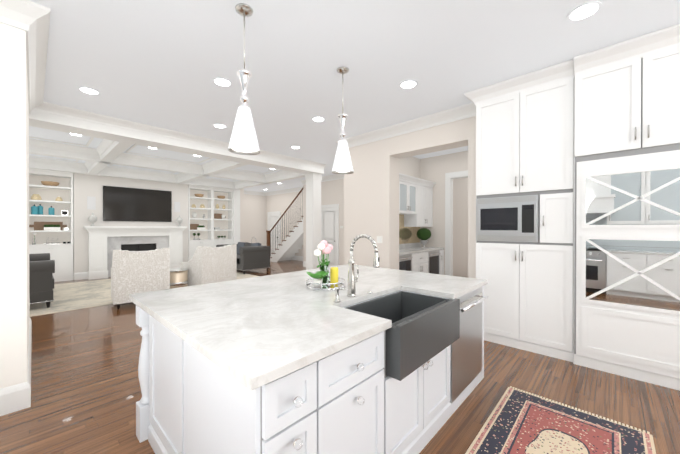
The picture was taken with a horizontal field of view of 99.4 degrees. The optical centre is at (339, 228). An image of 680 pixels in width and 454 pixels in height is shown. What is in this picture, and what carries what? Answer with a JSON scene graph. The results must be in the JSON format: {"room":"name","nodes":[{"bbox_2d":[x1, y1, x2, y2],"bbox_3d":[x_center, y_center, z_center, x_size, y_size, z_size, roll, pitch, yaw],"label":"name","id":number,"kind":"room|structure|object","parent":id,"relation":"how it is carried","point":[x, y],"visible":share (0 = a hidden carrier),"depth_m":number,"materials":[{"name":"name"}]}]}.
{"room":"living room and kitchen","nodes":[
{"label":"living room and kitchen","id":0,"kind":"room"},
{"bbox_2d":[0,23,29,388],"bbox_3d":[-3.716,-0.162,2.498,2.320,3.050,1.380,0,0,43],"label":"wall","id":1,"kind":"structure","parent":0,"point":[14,234],"depth_m":2.16,"materials":[{"name":"white paint"}]},
{"bbox_2d":[0,0,19,28],"bbox_3d":[-2.740,-1.595,1.740,0.132,0.172,1.080,0,0,43],"label":"crown molding","id":2,"kind":"structure","parent":1,"relation":"attached to","point":[9,9],"depth_m":2.11,"materials":[{"name":"white paint"}]},
{"bbox_2d":[0,383,22,415],"bbox_3d":[-2.823,1.269,1.747,0.018,0.195,1.200,0,0,43],"label":"baseboard","id":3,"kind":"structure","parent":1,"relation":"attached to","point":[15,398],"depth_m":2.14,"materials":[{"name":"white paint"}]},
{"bbox_2d":[25,318,31,408],"bbox_3d":[-3.230,1.264,3.006,2.338,0.195,0.018,0,0,43],"label":"baseboard","id":4,"kind":"structure","parent":1,"relation":"attached to","point":[27,384],"depth_m":2.31,"materials":[{"name":"white paint"}]},
{"bbox_2d":[20,0,50,112],"bbox_3d":[-3.150,-1.600,2.998,2.452,0.172,0.132,0,0,43],"label":"crown molding","id":5,"kind":"structure","parent":1,"relation":"attached to","point":[31,19],"depth_m":2.50,"materials":[{"name":"white paint"}]},
{"bbox_2d":[73,173,187,272],"bbox_3d":[-6.153,-0.187,8.782,0.500,3.050,6.700,0,0,43],"label":"wall","id":6,"kind":"structure","parent":0,"point":[85,186],"depth_m":7.93,"materials":[{"name":"white paint"}]},
{"bbox_2d":[74,272,87,279],"bbox_3d":[-6.862,1.245,7.656,0.018,0.195,0.280,0,0,43],"label":"baseboard","id":7,"kind":"structure","parent":6,"relation":"attached to","point":[81,275],"depth_m":7.65,"materials":[{"name":"white paint"}]},
{"bbox_2d":[87,196,95,209],"bbox_3d":[-6.721,-0.703,7.801,0.010,0.350,0.175,0,0,43],"label":"wall speaker","id":8,"kind":"object","parent":6,"relation":"attached to","point":[91,203],"depth_m":7.80,"materials":[{"name":"white plastic"}]},
{"bbox_2d":[103,186,171,221],"bbox_3d":[-5.961,-0.713,8.586,0.040,0.975,1.700,0,0,43],"label":"television","id":9,"kind":"object","parent":6,"relation":"attached to","point":[131,204],"depth_m":8.51,"materials":[{"name":"black"}]},
{"bbox_2d":[174,202,179,211],"bbox_3d":[-5.270,-0.717,9.345,0.010,0.325,0.173,0,0,43],"label":"wall speaker","id":10,"kind":"object","parent":6,"relation":"attached to","point":[176,204],"depth_m":9.33,"materials":[{"name":"white plastic"}]},
{"bbox_2d":[240,188,243,241],"bbox_3d":[-4.383,-0.198,11.600,1.780,3.050,0.170,0,0,43],"label":"wall","id":11,"kind":"structure","parent":0,"point":[241,215],"depth_m":11.00,"materials":[{"name":"beige paint"}]},
{"bbox_2d":[244,194,265,245],"bbox_3d":[-4.356,-0.203,13.015,0.120,3.050,2.270,0,0,43],"label":"wall","id":12,"kind":"structure","parent":0,"point":[254,216],"depth_m":13.39,"materials":[{"name":"beige paint"}]},
{"bbox_2d":[244,190,263,195],"bbox_3d":[-4.260,-1.651,12.940,0.115,0.150,1.960,0,0,43],"label":"crown molding","id":13,"kind":"structure","parent":12,"relation":"attached to","point":[245,192],"depth_m":13.30,"materials":[{"name":"white paint"}]},
{"bbox_2d":[266,191,302,255],"bbox_3d":[-2.019,-0.201,12.458,4.290,3.050,0.120,0,0,43],"label":"wall","id":14,"kind":"structure","parent":0,"point":[282,203],"depth_m":12.62,"materials":[{"name":"beige paint"}]},
{"bbox_2d":[267,211,280,252],"bbox_3d":[-3.067,0.258,13.316,1.040,2.125,0.064,0,0,43],"label":"door","id":15,"kind":"structure","parent":14,"relation":"in","point":[273,218],"depth_m":13.30,"materials":[{"name":"white paint"}]},
{"bbox_2d":[264,184,305,195],"bbox_3d":[-2.099,-1.649,12.366,4.050,0.150,0.115,0,0,43],"label":"crown molding","id":16,"kind":"structure","parent":14,"relation":"attached to","point":[292,189],"depth_m":12.80,"materials":[{"name":"white paint"}]},
{"bbox_2d":[271,254,302,260],"bbox_3d":[-2.066,1.226,12.414,4.050,0.195,0.018,0,0,43],"label":"baseboard","id":17,"kind":"structure","parent":14,"relation":"attached to","point":[299,258],"depth_m":12.14,"materials":[{"name":"white paint"}]},
{"bbox_2d":[303,179,343,264],"bbox_3d":[0.268,-0.187,8.868,4.200,3.050,0.120,0,0,43],"label":"wall","id":18,"kind":"structure","parent":0,"point":[332,191],"depth_m":9.20,"materials":[{"name":"beige paint"}]},
{"bbox_2d":[301,174,343,183],"bbox_3d":[0.188,-1.634,8.777,4.200,0.150,0.115,0,0,43],"label":"crown molding","id":19,"kind":"structure","parent":18,"relation":"attached to","point":[336,176],"depth_m":9.21,"materials":[{"name":"white paint"}]},
{"bbox_2d":[321,204,338,265],"bbox_3d":[-0.379,0.274,9.349,0.890,2.125,0.064,0,0,43],"label":"door","id":20,"kind":"structure","parent":18,"relation":"in","point":[329,224],"depth_m":9.28,"materials":[{"name":"white paint"}]},
{"bbox_2d":[0,260,679,453],"bbox_3d":[-1.060,1.400,5.855,19.000,0.100,14.000,0,0,43],"label":"floor","id":21,"kind":"structure","parent":0,"point":[86,394],"depth_m":2.41,"materials":[{"name":"brown wood"}]},
{"bbox_2d":[29,168,73,281],"bbox_3d":[-7.696,-0.060,7.042,0.386,2.810,1.730,0,0,43],"label":"built-in shelves","id":22,"kind":"object","parent":21,"relation":"on","point":[51,212],"visible":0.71,"depth_m":7.40,"materials":[{"name":"white paint"}]},
{"bbox_2d":[83,226,186,279],"bbox_3d":[-5.885,0.629,8.499,0.277,1.420,2.490,0,0,43],"label":"fireplace","id":23,"kind":"object","parent":21,"relation":"on","point":[104,242],"visible":0.83,"depth_m":8.27,"materials":[{"name":"white paint"}]},
{"bbox_2d":[88,213,96,225],"bbox_3d":[-6.615,-0.263,7.721,0.185,0.370,0.190,0,0,43],"label":"urn","id":24,"kind":"object","parent":23,"relation":"on","point":[92,218],"visible":1,"depth_m":7.68,"materials":[{"name":"white ceramic"}]},
{"bbox_2d":[176,215,182,225],"bbox_3d":[-5.157,-0.270,9.273,0.185,0.370,0.190,0,0,43],"label":"urn","id":25,"kind":"object","parent":23,"relation":"on","point":[179,220],"visible":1,"depth_m":9.23,"materials":[{"name":"white ceramic"}]},
{"bbox_2d":[30,272,258,316],"bbox_3d":[-4.531,1.343,7.127,3.300,0.003,4.600,0,0,43],"label":"living room rug","id":26,"kind":"object","parent":21,"relation":"on","point":[79,295],"visible":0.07,"depth_m":5.76,"materials":[{"name":"beige carpet"}]},
{"bbox_2d":[29,253,54,307],"bbox_3d":[-6.030,0.900,5.384,2.230,0.891,0.930,0,0,43],"label":"sofa","id":27,"kind":"object","parent":26,"relation":"on","point":[41,277],"visible":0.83,"depth_m":4.87,"materials":[{"name":"grey fabric"}]},
{"bbox_2d":[111,248,169,308],"bbox_3d":[-3.702,0.844,5.346,0.820,1.004,0.800,0,0,-41],"label":"armchair","id":28,"kind":"object","parent":26,"relation":"on","point":[133,272],"visible":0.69,"depth_m":5.00,"materials":[{"name":"beige fabric"}]},
{"bbox_2d":[180,244,236,285],"bbox_3d":[-2.859,0.840,6.295,0.800,1.004,0.820,0,0,33],"label":"armchair","id":29,"kind":"object","parent":26,"relation":"on","point":[205,265],"visible":0.71,"depth_m":5.97,"materials":[{"name":"beige fabric"}]},
{"bbox_2d":[216,242,269,273],"bbox_3d":[-3.175,0.880,9.370,1.830,0.900,0.930,0,0,43],"label":"settee","id":30,"kind":"object","parent":26,"relation":"on","point":[253,256],"visible":0.77,"depth_m":8.75,"materials":[{"name":"grey fabric"}]},
{"bbox_2d":[170,268,187,288],"bbox_3d":[-3.288,1.080,5.820,0.410,0.529,0.410,0,0,43],"label":"drum side table","id":31,"kind":"object","parent":21,"relation":"on","point":[178,277],"visible":0.58,"depth_m":5.68,"materials":[{"name":"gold metal"}]},
{"bbox_2d":[188,185,233,260],"bbox_3d":[-4.631,-0.073,10.303,0.386,2.810,1.560,0,0,43],"label":"built-in shelves","id":32,"kind":"object","parent":21,"relation":"on","point":[210,216],"visible":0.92,"depth_m":10.27,"materials":[{"name":"white paint"}]},
{"bbox_2d":[233,189,239,243],"bbox_3d":[-4.002,-0.075,10.954,0.420,2.810,0.270,0,0,43],"label":"pilaster","id":33,"kind":"object","parent":21,"relation":"on","point":[236,216],"visible":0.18,"depth_m":10.80,"materials":[{"name":"white paint"}]},
{"bbox_2d":[266,188,302,261],"bbox_3d":[-1.786,-0.178,11.460,2.577,3.012,1.005,0,0,43],"label":"staircase","id":34,"kind":"structure","parent":21,"relation":"on","point":[289,247],"depth_m":11.30,"materials":[{"name":"white paint"}]},
{"bbox_2d":[133,282,487,453],"bbox_3d":[0.013,0.934,2.253,1.520,0.860,2.368,0,0,43],"label":"kitchen island","id":35,"kind":"object","parent":21,"relation":"on","point":[350,357],"depth_m":1.46,"materials":[{"name":"white wood"}]},
{"bbox_2d":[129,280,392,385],"bbox_3d":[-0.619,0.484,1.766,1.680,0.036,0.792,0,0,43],"label":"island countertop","id":36,"kind":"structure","parent":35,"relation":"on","point":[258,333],"depth_m":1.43,"materials":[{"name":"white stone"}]},
{"bbox_2d":[237,270,400,305],"bbox_3d":[-0.231,0.481,2.496,1.245,0.036,0.802,0,0,43],"label":"island countertop","id":37,"kind":"structure","parent":35,"relation":"on","point":[333,288],"depth_m":2.25,"materials":[{"name":"white stone"}]},
{"bbox_2d":[306,277,344,290],"bbox_3d":[-0.116,0.436,2.315,0.314,0.055,0.314,0,0,43],"label":"tray","id":38,"kind":"object","parent":37,"relation":"on","point":[322,284],"depth_m":2.24,"materials":[{"name":"clear glass"}]},
{"bbox_2d":[334,287,344,301],"bbox_3d":[-0.005,0.418,1.844,0.070,0.094,0.056,0,0,43],"label":"soap dispenser","id":39,"kind":"object","parent":37,"relation":"on","point":[336,299],"depth_m":1.84,"materials":[{"name":"silver metal"}]},
{"bbox_2d":[347,234,379,296],"bbox_3d":[0.166,0.249,1.942,0.264,0.432,0.101,0,0,43],"label":"faucet","id":40,"kind":"object","parent":37,"relation":"on","point":[351,291],"depth_m":1.97,"materials":[{"name":"silver metal"}]},
{"bbox_2d":[317,262,487,297],"bbox_3d":[0.467,0.479,2.922,1.680,0.036,0.776,0,0,43],"label":"island countertop","id":41,"kind":"structure","parent":35,"relation":"on","point":[448,285],"depth_m":2.55,"materials":[{"name":"white stone"}]},
{"bbox_2d":[305,173,321,269],"bbox_3d":[-0.709,-0.062,7.749,0.330,2.810,0.330,0,0,43],"label":"column","id":42,"kind":"structure","parent":21,"relation":"on","point":[313,210],"depth_m":7.63,"materials":[{"name":"white paint"}]},
{"bbox_2d":[399,173,443,274],"bbox_3d":[1.498,0.134,6.080,0.645,2.430,2.010,0,0,43],"label":"bar","id":43,"kind":"object","parent":21,"relation":"on","point":[415,204],"visible":0.54,"depth_m":6.33,"materials":[{"name":"white wood"}]},
{"bbox_2d":[463,59,574,361],"bbox_3d":[2.183,-0.164,3.507,1.065,3.046,0.760,0,0,43],"label":"pantry cabinet","id":44,"kind":"object","parent":21,"relation":"on","point":[525,195],"visible":0.96,"depth_m":3.21,"materials":[{"name":"white painted wood"},{"name":"metal"}]},
{"bbox_2d":[465,386,655,453],"bbox_3d":[0.858,1.363,1.238,0.840,0.010,2.680,0,0,43],"label":"kitchen rug","id":45,"kind":"object","parent":21,"relation":"on","point":[519,422],"visible":1,"depth_m":1.92,"materials":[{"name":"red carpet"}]},
{"bbox_2d":[573,24,679,390],"bbox_3d":[2.905,-0.161,2.800,0.945,3.046,0.800,0,0,43],"label":"tall cabinet","id":46,"kind":"object","parent":21,"relation":"on","point":[626,208],"visible":1,"depth_m":2.63,"materials":[{"name":"white wood"}]},
{"bbox_2d":[29,0,679,191],"bbox_3d":[-1.060,-1.750,5.842,19.000,0.100,14.000,0,0,43],"label":"ceiling","id":47,"kind":"structure","parent":0,"point":[161,63],"depth_m":2.84,"materials":[{"name":"white paint"}]},
{"bbox_2d":[78,87,99,94],"bbox_3d":[-3.053,-1.686,3.514,0.214,0.007,0.199,0,0,43],"label":"recessed light","id":48,"kind":"object","parent":47,"relation":"in","point":[87,90],"depth_m":3.51,"materials":[{"name":"white plastic"}]},
{"bbox_2d":[29,102,325,189],"bbox_3d":[-4.193,-1.583,6.948,4.662,0.238,6.220,0,0,43],"label":"ceiling beams","id":49,"kind":"structure","parent":47,"relation":"attached to","point":[73,113],"depth_m":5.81,"materials":[{"name":"white paint"}]},
{"bbox_2d":[213,124,226,127],"bbox_3d":[-1.974,-1.691,4.727,0.209,0.007,0.196,0,0,43],"label":"recessed light","id":50,"kind":"object","parent":47,"relation":"in","point":[215,125],"depth_m":4.73,"materials":[{"name":"white plastic"}]},
{"bbox_2d":[213,77,231,86],"bbox_3d":[-1.344,-1.685,3.309,0.214,0.007,0.205,0,0,43],"label":"recessed light","id":51,"kind":"object","parent":47,"relation":"in","point":[223,82],"depth_m":3.32,"materials":[{"name":"white plastic"}]},
{"bbox_2d":[228,3,259,154],"bbox_3d":[-0.736,-1.140,2.218,0.234,1.086,0.234,0,0,43],"label":"pendant light","id":52,"kind":"object","parent":47,"relation":"hanging from","point":[243,140],"visible":1,"depth_m":2.18,"materials":[{"name":"white glass"}]},
{"bbox_2d":[312,116,324,121],"bbox_3d":[-0.327,-1.690,4.433,0.211,0.007,0.206,0,0,43],"label":"recessed light","id":53,"kind":"object","parent":47,"relation":"in","point":[317,119],"depth_m":4.45,"materials":[{"name":"white plastic"}]},
{"bbox_2d":[332,67,353,174],"bbox_3d":[0.030,-1.144,3.063,0.234,1.086,0.234,0,0,43],"label":"pendant light","id":54,"kind":"object","parent":47,"relation":"hanging from","point":[342,164],"visible":1,"depth_m":3.02,"materials":[{"name":"white glass"}]},
{"bbox_2d":[399,80,417,88],"bbox_3d":[0.798,-1.686,3.361,0.208,0.007,0.215,0,0,43],"label":"recessed light","id":55,"kind":"object","parent":47,"relation":"in","point":[407,84],"depth_m":3.36,"materials":[{"name":"white plastic"}]},
{"bbox_2d":[567,1,601,21],"bbox_3d":[1.884,-1.681,2.229,0.202,0.007,0.218,0,0,43],"label":"recessed light","id":56,"kind":"object","parent":47,"relation":"in","point":[584,11],"depth_m":2.23,"materials":[{"name":"white plastic"}]},
{"bbox_2d":[399,156,419,177],"bbox_3d":[1.204,-0.178,6.520,0.380,3.050,2.260,0,0,43],"label":"wall","id":57,"kind":"structure","parent":0,"point":[409,166],"depth_m":6.70,"materials":[{"name":"beige paint"}]},
{"bbox_2d":[344,116,475,277],"bbox_3d":[1.113,-0.171,4.842,2.545,3.050,0.310,0,0,43],"label":"wall","id":58,"kind":"structure","parent":0,"point":[371,195],"depth_m":4.99,"materials":[{"name":"beige paint"}]},
{"bbox_2d":[377,236,381,242],"bbox_3d":[0.687,0.183,5.023,0.120,0.120,0.010,0,0,43],"label":"switch plate","id":59,"kind":"object","parent":58,"relation":"attached to","point":[379,239],"depth_m":5.02,"materials":[{"name":"white plastic"}]},
{"bbox_2d":[336,103,475,147],"bbox_3d":[0.925,-1.618,4.721,2.660,0.150,0.115,0,0,43],"label":"crown molding","id":60,"kind":"structure","parent":58,"relation":"attached to","point":[465,111],"depth_m":4.48,"materials":[{"name":"white paint"}]},
{"bbox_2d":[420,151,467,274],"bbox_3d":[2.874,-0.176,6.253,2.420,3.050,0.120,0,0,43],"label":"wall","id":61,"kind":"structure","parent":0,"point":[435,169],"depth_m":6.70,"materials":[{"name":"beige paint"}]},
{"bbox_2d":[445,170,467,275],"bbox_3d":[2.868,0.038,6.247,1.150,2.620,0.140,0,0,43],"label":"door frame","id":62,"kind":"structure","parent":61,"relation":"attached to","point":[450,177],"depth_m":6.54,"materials":[{"name":"white paint"}]},
{"bbox_2d":[453,177,467,276],"bbox_3d":[4.272,-0.182,7.506,3.500,3.050,0.120,0,0,43],"label":"wall","id":63,"kind":"structure","parent":0,"point":[460,226],"depth_m":8.21,"materials":[{"name":"beige paint"}]}
]}

